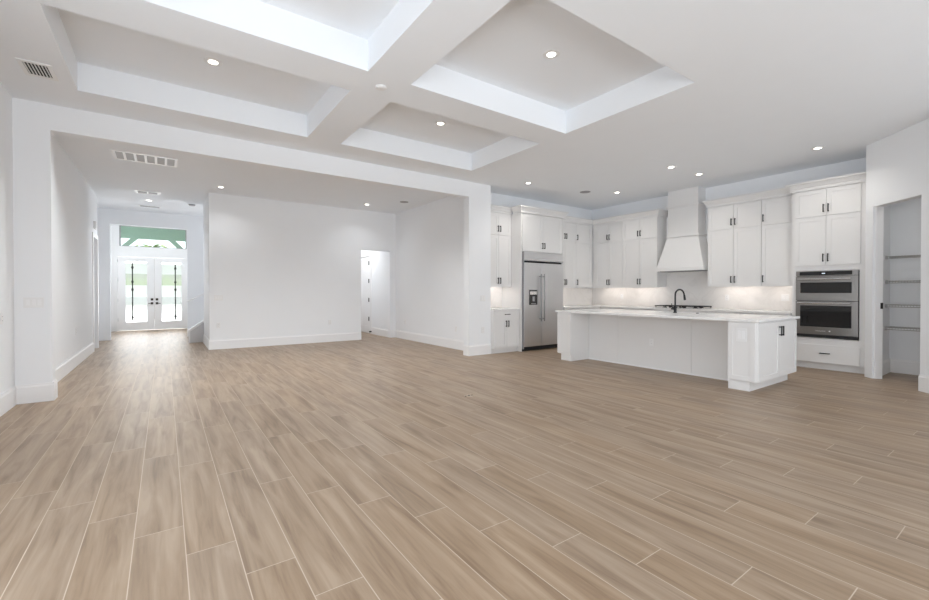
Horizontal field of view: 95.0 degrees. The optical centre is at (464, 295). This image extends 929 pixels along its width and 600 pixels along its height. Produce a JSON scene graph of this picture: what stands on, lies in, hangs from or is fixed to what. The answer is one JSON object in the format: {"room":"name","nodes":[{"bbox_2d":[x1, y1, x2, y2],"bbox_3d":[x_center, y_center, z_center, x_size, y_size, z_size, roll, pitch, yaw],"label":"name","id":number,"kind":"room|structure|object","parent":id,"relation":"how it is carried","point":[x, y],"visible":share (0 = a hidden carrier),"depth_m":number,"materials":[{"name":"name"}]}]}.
{"room":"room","nodes":[
{"label":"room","id":0,"kind":"room"},
{"bbox_2d":[0,82,14,394],"bbox_3d":[-2.068,-0.446,0.487,0.150,3.323,9.985,0,1,-35],"label":"wall","id":1,"kind":"structure","parent":0,"point":[7,354],"depth_m":4.40,"materials":[{"name":"paint"}]},
{"bbox_2d":[0,313,2,323],"bbox_3d":[-4.623,0.230,4.255,0.008,0.114,0.070,0,1,-35],"label":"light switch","id":2,"kind":"object","parent":1,"relation":"attached to","point":[1,314],"visible":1,"depth_m":4.24,"materials":[{"name":"white plastic"}]},
{"bbox_2d":[0,386,16,416],"bbox_3d":[-1.996,1.113,0.541,0.016,0.205,9.969,0,1,-35],"label":"baseboard","id":3,"kind":"structure","parent":1,"relation":"attached to","point":[8,399],"depth_m":4.38,"materials":[{"name":"white paint"}]},
{"bbox_2d":[54,136,96,367],"bbox_3d":[-6.530,-0.500,7.047,0.150,3.323,5.550,0,1,-35],"label":"wall","id":4,"kind":"structure","parent":0,"point":[75,202],"depth_m":6.83,"materials":[{"name":"paint"}]},
{"bbox_2d":[55,342,93,381],"bbox_3d":[-6.220,1.062,6.764,0.016,0.205,4.710,0,1,-35],"label":"baseboard","id":5,"kind":"structure","parent":4,"relation":"attached to","point":[63,369],"depth_m":6.68,"materials":[{"name":"white paint"}]},
{"bbox_2d":[93,221,96,229],"bbox_3d":[-7.733,-1.474,8.913,0.042,0.160,0.180,0,1,-35],"label":"door chime","id":6,"kind":"object","parent":4,"relation":"attached to","point":[94,222],"visible":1,"depth_m":8.85,"materials":[{"name":"white plastic"}]},
{"bbox_2d":[92,232,98,350],"bbox_3d":[-7.810,-0.079,9.011,0.018,2.450,0.810,0,1,-35],"label":"trim","id":7,"kind":"structure","parent":4,"relation":"attached to","point":[94,235],"depth_m":8.77,"materials":[{"name":"white paint"}]},
{"bbox_2d":[97,208,203,340],"bbox_3d":[-7.426,-0.540,11.902,4.320,3.323,0.140,0,1,-35],"label":"wall","id":8,"kind":"structure","parent":0,"point":[193,225],"depth_m":11.27,"materials":[{"name":"paint"}]},
{"bbox_2d":[203,195,208,338],"bbox_3d":[-5.830,-0.522,9.724,0.130,3.323,1.420,0,1,-35],"label":"wall","id":9,"kind":"structure","parent":0,"point":[205,205],"depth_m":9.61,"materials":[{"name":"paint"}]},
{"bbox_2d":[203,335,208,349],"bbox_3d":[-5.846,1.038,9.633,0.016,0.205,1.570,0,1,-35],"label":"baseboard","id":10,"kind":"structure","parent":9,"relation":"attached to","point":[205,339],"depth_m":9.49,"materials":[{"name":"white paint"}]},
{"bbox_2d":[12,97,490,385],"bbox_3d":[-2.291,-0.495,6.539,6.755,3.323,0.165,0,1,-35],"label":"wall opening","id":11,"kind":"structure","parent":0,"point":[35,124],"depth_m":5.03,"materials":[{"name":"paint"}]},
{"bbox_2d":[23,297,43,307],"bbox_3d":[-4.755,0.076,4.699,0.162,0.114,0.010,0,1,-35],"label":"light switch","id":12,"kind":"object","parent":11,"relation":"attached to","point":[28,302],"visible":1,"depth_m":4.69,"materials":[{"name":"white plastic"}]},
{"bbox_2d":[16,382,53,403],"bbox_3d":[-4.751,1.079,4.707,0.313,0.205,0.016,0,1,-35],"label":"baseboard","id":13,"kind":"structure","parent":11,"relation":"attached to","point":[41,392],"depth_m":4.70,"materials":[{"name":"white paint"}]},
{"bbox_2d":[53,380,57,399],"bbox_3d":[-4.686,1.077,4.873,0.016,0.205,0.181,0,1,-35],"label":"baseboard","id":14,"kind":"object","parent":11,"relation":"attached to","point":[55,381],"visible":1,"depth_m":4.87,"materials":[{"name":"white paint"}]},
{"bbox_2d":[463,345,467,355],"bbox_3d":[0.030,1.050,8.188,0.016,0.205,0.165,0,1,-35],"label":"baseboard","id":15,"kind":"object","parent":11,"relation":"attached to","point":[465,347],"visible":1,"depth_m":8.19,"materials":[{"name":"white paint"}]},
{"bbox_2d":[468,343,490,355],"bbox_3d":[0.299,1.049,8.266,0.546,0.205,0.016,0,1,-35],"label":"baseboard","id":16,"kind":"structure","parent":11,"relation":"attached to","point":[480,349],"depth_m":8.25,"materials":[{"name":"white paint"}]},
{"bbox_2d":[208,192,395,339],"bbox_3d":[-3.602,-0.527,10.334,4.475,3.323,0.150,0,1,-35],"label":"wall","id":17,"kind":"structure","parent":0,"point":[279,268],"depth_m":9.91,"materials":[{"name":"paint"}]},
{"bbox_2d":[209,332,360,349],"bbox_3d":[-4.022,1.036,9.949,3.361,0.205,0.016,0,1,-35],"label":"baseboard","id":18,"kind":"structure","parent":17,"relation":"attached to","point":[331,337],"depth_m":9.80,"materials":[{"name":"white paint"}]},
{"bbox_2d":[390,330,395,337],"bbox_3d":[-1.924,1.023,11.428,0.154,0.205,0.016,0,1,-35],"label":"baseboard","id":19,"kind":"structure","parent":17,"relation":"attached to","point":[392,332],"depth_m":11.42,"materials":[{"name":"white paint"}]},
{"bbox_2d":[361,250,387,328],"bbox_3d":[-2.749,-0.545,12.617,0.150,3.323,2.600,0,1,-35],"label":"wall","id":20,"kind":"structure","parent":0,"point":[379,258],"depth_m":11.98,"materials":[{"name":"paint"}]},
{"bbox_2d":[361,256,370,332],"bbox_3d":[-2.977,-0.032,12.841,0.054,2.268,0.800,0,1,-35],"label":"door","id":21,"kind":"structure","parent":20,"relation":"in","point":[365,261],"depth_m":12.83,"materials":[{"name":"white paint"}]},
{"bbox_2d":[361,252,371,327],"bbox_3d":[-2.997,-0.076,12.826,0.018,2.380,0.980,0,1,-35],"label":"trim","id":22,"kind":"structure","parent":20,"relation":"attached to","point":[365,254],"depth_m":12.44,"materials":[{"name":"white paint"}]},
{"bbox_2d":[371,327,387,336],"bbox_3d":[-2.391,1.019,11.977,0.016,0.205,1.120,0,1,-35],"label":"baseboard","id":23,"kind":"structure","parent":20,"relation":"attached to","point":[376,331],"depth_m":11.96,"materials":[{"name":"white paint"}]},
{"bbox_2d":[396,196,463,340],"bbox_3d":[-0.715,-0.524,10.014,0.175,3.323,3.700,0,1,-35],"label":"wall","id":24,"kind":"structure","parent":0,"point":[429,236],"depth_m":9.96,"materials":[{"name":"paint"}]},
{"bbox_2d":[396,330,463,350],"bbox_3d":[-0.793,1.035,9.972,0.016,0.205,3.700,0,1,-35],"label":"baseboard","id":25,"kind":"structure","parent":24,"relation":"attached to","point":[434,340],"depth_m":9.92,"materials":[{"name":"white paint"}]},
{"bbox_2d":[0,328,928,599],"bbox_3d":[-0.716,1.206,7.795,10.800,0.100,20.750,0,1,-35],"label":"floor","id":26,"kind":"structure","parent":0,"point":[161,466],"depth_m":2.76,"materials":[{"name":"brown wood"}]},
{"bbox_2d":[187,293,203,342],"bbox_3d":[-6.295,0.086,11.518,2.040,2.079,1.790,0,1,-35],"label":"staircase","id":27,"kind":"structure","parent":26,"relation":"on","point":[195,334],"depth_m":10.32,"materials":[{"name":"white paint"}]},
{"bbox_2d":[491,310,518,353],"bbox_3d":[0.702,0.721,8.757,0.674,0.854,0.598,0,1,-35],"label":"base cabinet","id":28,"kind":"object","parent":26,"relation":"on","point":[504,323],"visible":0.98,"depth_m":8.52,"materials":[{"name":"white paint"}]},
{"bbox_2d":[491,307,519,310],"bbox_3d":[0.698,0.275,8.760,0.676,0.035,0.562,0,1,-35],"label":"countertop","id":29,"kind":"structure","parent":28,"relation":"on","point":[500,308],"depth_m":8.58,"materials":[{"name":"white stone"}]},
{"bbox_2d":[502,205,568,351],"bbox_3d":[1.522,-0.349,9.278,1.428,2.985,0.680,0,1,-35],"label":"tall cabinet","id":30,"kind":"object","parent":26,"relation":"on","point":[533,229],"visible":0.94,"depth_m":8.91,"materials":[{"name":"white paint"}]},
{"bbox_2d":[522,251,562,350],"bbox_3d":[1.543,0.119,9.252,1.190,2.050,0.646,0,1,-35],"label":"refrigerator","id":31,"kind":"object","parent":26,"relation":"on","point":[542,273],"visible":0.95,"depth_m":8.98,"materials":[{"name":"silver metal"}]},
{"bbox_2d":[563,308,598,309],"bbox_3d":[2.536,0.711,9.998,1.198,0.854,0.683,0,1,-35],"label":"base cabinet","id":32,"kind":"object","parent":26,"relation":"on","point":[571,308],"visible":0.13,"depth_m":9.67,"materials":[{"name":"white paint"}]},
{"bbox_2d":[601,308,646,309],"bbox_3d":[3.768,0.713,9.728,0.573,0.854,1.148,0,1,-35],"label":"base cabinet","id":33,"kind":"object","parent":26,"relation":"on","point":[601,308],"visible":0.16,"depth_m":9.57,"materials":[{"name":"white paint"}]},
{"bbox_2d":[647,309,704,312],"bbox_3d":[4.446,0.721,8.766,0.573,0.854,1.198,0,1,-35],"label":"base cabinet","id":34,"kind":"object","parent":26,"relation":"on","point":[647,309],"visible":0.14,"depth_m":8.56,"materials":[{"name":"white paint"}]},
{"bbox_2d":[557,312,796,391],"bbox_3d":[3.168,0.737,6.809,1.334,0.853,3.241,0,1,-35],"label":"kitchen island","id":35,"kind":"object","parent":26,"relation":"on","point":[696,347],"visible":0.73,"depth_m":6.29,"materials":[{"name":"white paint"}]},
{"bbox_2d":[555,309,799,322],"bbox_3d":[3.147,0.293,6.828,1.350,0.032,3.260,0,1,-35],"label":"island countertop","id":36,"kind":"structure","parent":35,"relation":"on","point":[643,313],"depth_m":6.26,"materials":[{"name":"white stone"}]},
{"bbox_2d":[671,289,685,312],"bbox_3d":[3.460,0.083,6.878,0.234,0.386,0.108,0,0,-15],"label":"faucet","id":37,"kind":"object","parent":36,"relation":"on","point":[684,296],"visible":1,"depth_m":6.83,"materials":[{"name":"black metal"}]},
{"bbox_2d":[736,328,746,341],"bbox_3d":[3.433,0.486,5.278,0.010,0.171,0.116,0,1,-35],"label":"wall outlet","id":38,"kind":"object","parent":35,"relation":"attached to","point":[741,333],"visible":1,"depth_m":5.28,"materials":[{"name":"white plastic"}]},
{"bbox_2d":[705,311,791,315],"bbox_3d":[5.184,0.729,7.718,0.573,0.854,1.358,0,1,-35],"label":"base cabinet","id":39,"kind":"object","parent":26,"relation":"on","point":[705,311],"visible":0.12,"depth_m":7.49,"materials":[{"name":"white paint"}]},
{"bbox_2d":[563,305,791,313],"bbox_3d":[3.830,0.277,8.617,1.727,0.035,4.405,0,1,-35],"label":"countertop","id":40,"kind":"structure","parent":39,"relation":"on","point":[574,306],"depth_m":8.34,"materials":[{"name":"white stone"}]},
{"bbox_2d":[654,305,712,308],"bbox_3d":[4.460,0.230,8.707,0.490,0.056,0.945,0,1,-35],"label":"cooktop","id":41,"kind":"object","parent":40,"relation":"in","point":[664,306],"visible":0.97,"depth_m":8.52,"materials":[{"name":"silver metal"}]},
{"bbox_2d":[785,171,865,373],"bbox_3d":[5.819,-0.329,6.795,0.589,2.985,1.009,0,1,-35],"label":"tall cabinet","id":42,"kind":"object","parent":26,"relation":"on","point":[829,214],"visible":0.84,"depth_m":6.59,"materials":[{"name":"white paint"}]},
{"bbox_2d":[796,270,859,339],"bbox_3d":[5.813,0.137,6.770,0.577,1.045,0.766,0,1,-35],"label":"double oven","id":43,"kind":"object","parent":42,"relation":"in","point":[827,303],"visible":0.97,"depth_m":6.61,"materials":[{"name":"metal"}]},
{"bbox_2d":[0,0,928,216],"bbox_3d":[-0.716,-2.454,7.764,10.800,0.581,20.750,0,1,-35],"label":"ceiling","id":44,"kind":"structure","parent":0,"point":[630,84],"depth_m":4.64,"materials":[{"name":"paint"}]},
{"bbox_2d":[15,57,58,81],"bbox_3d":[-4.032,-2.132,4.025,0.236,0.008,0.356,0,1,-35],"label":"ceiling vent","id":45,"kind":"object","parent":44,"relation":"in","point":[31,68],"visible":1,"depth_m":4.02,"materials":[{"name":"white plastic"}]},
{"bbox_2d":[111,149,177,167],"bbox_3d":[-5.018,-2.153,6.710,0.820,0.010,0.540,0,1,-35],"label":"ceiling vent","id":46,"kind":"object","parent":44,"relation":"in","point":[117,154],"visible":1,"depth_m":6.69,"materials":[{"name":"white metal"}]},
{"bbox_2d":[134,190,160,194],"bbox_3d":[-6.678,-2.172,8.978,0.440,0.008,0.300,0,1,-35],"label":"ceiling vent","id":47,"kind":"object","parent":44,"relation":"in","point":[136,191],"visible":1,"depth_m":8.95,"materials":[{"name":"white plastic"}]},
{"bbox_2d":[139,205,160,207],"bbox_3d":[-7.719,-2.184,10.446,0.440,0.008,0.200,0,1,-35],"label":"ceiling vent","id":48,"kind":"object","parent":44,"relation":"in","point":[139,205],"visible":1,"depth_m":10.41,"materials":[{"name":"white plastic"}]},
{"bbox_2d":[203,57,222,65],"bbox_3d":[-2.619,-2.433,4.435,0.174,0.006,0.174,0,1,-35],"label":"recessed light","id":49,"kind":"object","parent":44,"relation":"in","point":[211,61],"visible":1,"depth_m":4.42,"materials":[{"name":"white plastic"}]},
{"bbox_2d":[376,84,385,90],"bbox_3d":[-0.856,-2.128,4.364,0.110,0.022,0.110,0,1,-35],"label":"smoke detector","id":50,"kind":"object","parent":44,"relation":"attached to","point":[379,87],"visible":1,"depth_m":4.34,"materials":[{"name":"white plastic"}]},
{"bbox_2d":[434,121,446,125],"bbox_3d":[-0.341,-2.447,6.053,0.174,0.006,0.174,0,1,-35],"label":"recessed light","id":51,"kind":"object","parent":44,"relation":"in","point":[438,123],"visible":1,"depth_m":6.05,"materials":[{"name":"white plastic"}]},
{"bbox_2d":[543,49,559,58],"bbox_3d":[0.875,-2.432,4.292,0.174,0.006,0.174,0,1,-35],"label":"recessed light","id":52,"kind":"object","parent":44,"relation":"in","point":[552,53],"visible":1,"depth_m":4.29,"materials":[{"name":"white plastic"}]},
{"bbox_2d":[810,146,825,149],"bbox_3d":[5.154,-2.151,6.209,0.174,0.006,0.174,0,1,-35],"label":"recessed light","id":53,"kind":"object","parent":44,"relation":"in","point":[817,147],"visible":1,"depth_m":6.20,"materials":[{"name":"white plastic"}]},
{"bbox_2d":[491,193,591,307],"bbox_3d":[1.810,-0.524,9.989,3.925,3.323,0.150,0,1,-35],"label":"wall","id":54,"kind":"structure","parent":0,"point":[496,199],"depth_m":9.81,"materials":[{"name":"paint"}]},
{"bbox_2d":[491,204,511,286],"bbox_3d":[0.636,-1.010,8.837,0.675,1.655,0.370,0,1,-35],"label":"upper cabinet","id":55,"kind":"object","parent":54,"relation":"attached to","point":[500,215],"visible":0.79,"depth_m":8.76,"materials":[{"name":"white paint"}]},
{"bbox_2d":[563,216,577,287],"bbox_3d":[2.264,-1.020,9.985,0.763,1.655,0.370,0,1,-35],"label":"upper cabinet","id":56,"kind":"object","parent":54,"relation":"attached to","point":[569,223],"visible":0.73,"depth_m":9.98,"materials":[{"name":"white paint"}]},
{"bbox_2d":[576,217,592,287],"bbox_3d":[2.833,-1.023,10.386,0.625,1.655,0.370,0,1,-35],"label":"upper cabinet","id":57,"kind":"object","parent":54,"relation":"attached to","point":[584,227],"visible":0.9,"depth_m":10.29,"materials":[{"name":"white paint"}]},
{"bbox_2d":[491,271,791,310],"bbox_3d":[3.034,-0.122,8.060,3.689,0.768,4.418,0,1,-35],"label":"wall","id":58,"kind":"structure","parent":0,"point":[696,289],"depth_m":8.92,"materials":[{"name":"white tile"}]},
{"bbox_2d":[592,158,865,310],"bbox_3d":[4.875,-0.514,8.779,0.150,3.323,5.360,0,1,-35],"label":"wall","id":59,"kind":"structure","parent":0,"point":[858,165],"depth_m":7.99,"materials":[{"name":"paint"}]},
{"bbox_2d":[593,215,623,287],"bbox_3d":[3.516,-1.022,10.197,0.430,1.655,0.840,0,1,-35],"label":"upper cabinet","id":60,"kind":"object","parent":59,"relation":"attached to","point":[608,231],"visible":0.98,"depth_m":10.08,"materials":[{"name":"white paint"}]},
{"bbox_2d":[621,208,667,286],"bbox_3d":[4.021,-1.016,9.480,0.430,1.655,0.910,0,1,-35],"label":"upper cabinet","id":61,"kind":"object","parent":59,"relation":"attached to","point":[644,232],"visible":1,"depth_m":9.34,"materials":[{"name":"white paint"}]},
{"bbox_2d":[656,186,707,272],"bbox_3d":[4.524,-1.334,8.751,0.441,1.678,0.970,0,1,-35],"label":"range hood","id":62,"kind":"object","parent":59,"relation":"attached to","point":[685,249],"visible":0.9,"depth_m":8.62,"materials":[{"name":"white paint"}]},
{"bbox_2d":[702,191,761,285],"bbox_3d":[5.071,-1.003,7.990,0.430,1.655,0.985,0,1,-35],"label":"upper cabinet","id":63,"kind":"object","parent":59,"relation":"attached to","point":[734,222],"visible":0.95,"depth_m":7.85,"materials":[{"name":"white paint"}]},
{"bbox_2d":[760,187,792,285],"bbox_3d":[5.497,-0.998,7.386,0.430,1.655,0.490,0,1,-35],"label":"upper cabinet","id":64,"kind":"object","parent":59,"relation":"attached to","point":[776,261],"visible":0.81,"depth_m":7.31,"materials":[{"name":"white paint"}]},
{"bbox_2d":[781,295,788,300],"bbox_3d":[5.658,0.038,7.513,0.010,0.114,0.116,0,1,-35],"label":"light switch","id":65,"kind":"object","parent":59,"relation":"attached to","point":[783,297],"visible":1,"depth_m":7.51,"materials":[{"name":"white plastic"}]},
{"bbox_2d":[882,205,890,360],"bbox_3d":[6.139,-0.494,6.318,0.780,3.323,0.120,0,1,-35],"label":"wall","id":66,"kind":"structure","parent":0,"point":[886,232],"depth_m":6.37,"materials":[{"name":"paint"}]},
{"bbox_2d":[882,359,889,375],"bbox_3d":[6.227,1.066,6.310,0.660,0.205,0.016,0,1,-35],"label":"baseboard","id":67,"kind":"structure","parent":66,"relation":"attached to","point":[886,363],"depth_m":6.33,"materials":[{"name":"white paint"}]},
{"bbox_2d":[864,118,928,392],"bbox_3d":[5.683,-0.485,5.249,0.141,3.323,1.789,0,0,10],"label":"wall","id":68,"kind":"structure","parent":0,"point":[897,164],"depth_m":5.56,"materials":[{"name":"paint"}]},
{"bbox_2d":[874,206,883,378],"bbox_3d":[5.766,-0.036,5.618,0.088,2.420,0.770,0,0,10],"label":"trim","id":69,"kind":"structure","parent":68,"relation":"attached to","point":[879,211],"depth_m":5.98,"materials":[{"name":"white paint"}]},
{"bbox_2d":[889,197,920,360],"bbox_3d":[7.121,-0.489,5.732,0.150,3.323,1.970,0,1,-35],"label":"wall","id":70,"kind":"structure","parent":0,"point":[905,217],"depth_m":6.36,"materials":[{"name":"paint"}]},
{"bbox_2d":[885,326,919,331],"bbox_3d":[6.931,0.493,5.611,0.310,0.052,1.960,0,1,-35],"label":"wire shelf","id":71,"kind":"object","parent":70,"relation":"attached to","point":[913,328],"visible":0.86,"depth_m":6.25,"materials":[{"name":"white metal"}]},
{"bbox_2d":[885,255,920,259],"bbox_3d":[6.931,-0.557,5.603,0.310,0.052,1.960,0,1,-35],"label":"wire shelf","id":72,"kind":"object","parent":70,"relation":"attached to","point":[905,256],"visible":0.84,"depth_m":6.24,"materials":[{"name":"white metal"}]},
{"bbox_2d":[885,304,920,307],"bbox_3d":[6.931,0.158,5.609,0.310,0.052,1.960,0,1,-35],"label":"wire shelf","id":73,"kind":"object","parent":70,"relation":"attached to","point":[886,305],"visible":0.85,"depth_m":6.17,"materials":[{"name":"white metal"}]},
{"bbox_2d":[885,280,920,283],"bbox_3d":[6.931,-0.195,5.606,0.310,0.052,1.960,0,1,-35],"label":"wire shelf","id":74,"kind":"object","parent":70,"relation":"attached to","point":[886,281],"visible":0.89,"depth_m":6.18,"materials":[{"name":"white metal"}]},
{"bbox_2d":[890,359,919,374],"bbox_3d":[7.058,1.071,5.690,0.016,0.205,1.954,0,1,-35],"label":"baseboard","id":75,"kind":"structure","parent":70,"relation":"attached to","point":[896,365],"depth_m":6.35,"materials":[{"name":"white paint"}]},
{"bbox_3d":[-10.067,-0.555,13.791,2.440,3.323,0.150,0,1,-35],"label":"wall","id":76,"kind":"structure","parent":0,"visible":0},
{"bbox_2d":[117,257,154,330],"bbox_3d":[-10.410,-0.059,13.504,0.924,2.305,0.100,0,1,-35],"label":"door","id":77,"kind":"structure","parent":76,"relation":"in","point":[133,319],"depth_m":13.51,"materials":[{"name":"white paint"}]},
{"bbox_2d":[110,224,186,331],"bbox_3d":[-10.052,-0.553,13.768,2.158,3.320,0.145,0,1,-35],"label":"trim","id":78,"kind":"structure","parent":76,"relation":"attached to","point":[116,250],"depth_m":13.23,"materials":[{"name":"white paint"}]},
{"bbox_2d":[119,225,186,248],"bbox_3d":[-10.050,-1.876,13.786,1.753,0.643,0.060,0,1,-35],"label":"window","id":79,"kind":"structure","parent":76,"relation":"in","point":[119,225],"depth_m":13.72,"materials":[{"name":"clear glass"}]},
{"bbox_2d":[154,258,186,328],"bbox_3d":[-9.651,-0.063,14.039,0.924,2.305,0.100,0,1,-35],"label":"door","id":80,"kind":"structure","parent":76,"relation":"in","point":[167,318],"depth_m":14.04,"materials":[{"name":"white paint"}]},
{"label":"outside","id":81,"kind":"structure","parent":0,"visible":0},
{"bbox_3d":[-46.093,0.931,65.397,120.000,0.200,40.000,0,1,-35],"label":"lawn","id":82,"kind":"structure","parent":81,"visible":0},
{"bbox_2d":[126,276,180,285],"bbox_3d":[-36.622,-0.785,50.050,26.937,3.505,1.732,0,1,-35],"label":"hedge","id":83,"kind":"object","parent":82,"relation":"on","point":[166,277],"visible":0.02,"depth_m":50.21,"materials":[{"name":"green plant"}]},
{"bbox_2d":[126,257,180,281],"bbox_3d":[-45.014,-2.225,61.237,19.200,6.200,9.000,0,1,-35],"label":"house","id":84,"kind":"structure","parent":82,"relation":"on","point":[143,276],"depth_m":57.44,"materials":[{"name":"paint"}]},
{"bbox_2d":[126,297,181,303],"bbox_3d":[-35.589,0.448,48.755,30.000,1.060,0.300,0,1,-35],"label":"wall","id":85,"kind":"structure","parent":82,"relation":"on","point":[127,300],"depth_m":48.19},
{"bbox_3d":[-14.750,1.323,20.935,120.000,0.150,16.800,0,1,-35],"label":"ground","id":86,"kind":"structure","parent":0,"visible":0},
{"bbox_2d":[135,244,167,307],"bbox_3d":[-15.952,-0.676,21.785,2.368,3.842,2.385,0,1,-35],"label":"palm tree","id":87,"kind":"object","parent":86,"relation":"on","point":[155,245],"visible":0.23,"depth_m":21.64,"materials":[{"name":"green plant"}]},
{"bbox_3d":[-11.046,1.211,15.073,4.500,0.170,3.050,0,1,-35],"label":"floor","id":88,"kind":"structure","parent":86,"relation":"on","visible":0},
{"bbox_2d":[121,238,137,245],"bbox_3d":[-12.237,-0.469,15.204,0.940,3.188,0.158,0,1,-35],"label":"porch post","id":89,"kind":"object","parent":88,"relation":"on","point":[130,241],"visible":0.18,"depth_m":15.29,"materials":[{"name":"green wood"}]},
{"bbox_2d":[121,226,184,241],"bbox_3d":[-11.510,-2.439,15.700,4.100,0.740,0.160,0,1,-35],"label":"beam","id":90,"kind":"structure","parent":89,"relation":"on","point":[126,232],"depth_m":15.65,"materials":[{"name":"green wood"}]},
{"bbox_2d":[168,240,182,248],"bbox_3d":[-10.733,-0.478,16.264,0.940,3.188,0.158,0,1,-35],"label":"porch post","id":91,"kind":"object","parent":88,"relation":"on","point":[174,243],"visible":0.18,"depth_m":16.06,"materials":[{"name":"green wood"}]},
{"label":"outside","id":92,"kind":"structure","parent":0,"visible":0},
{"bbox_2d":[127,304,181,309],"bbox_3d":[-27.080,1.159,38.426,120.000,0.190,26.000,0,1,-35],"label":"road","id":93,"kind":"structure","parent":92,"point":[137,305],"depth_m":40.89,"materials":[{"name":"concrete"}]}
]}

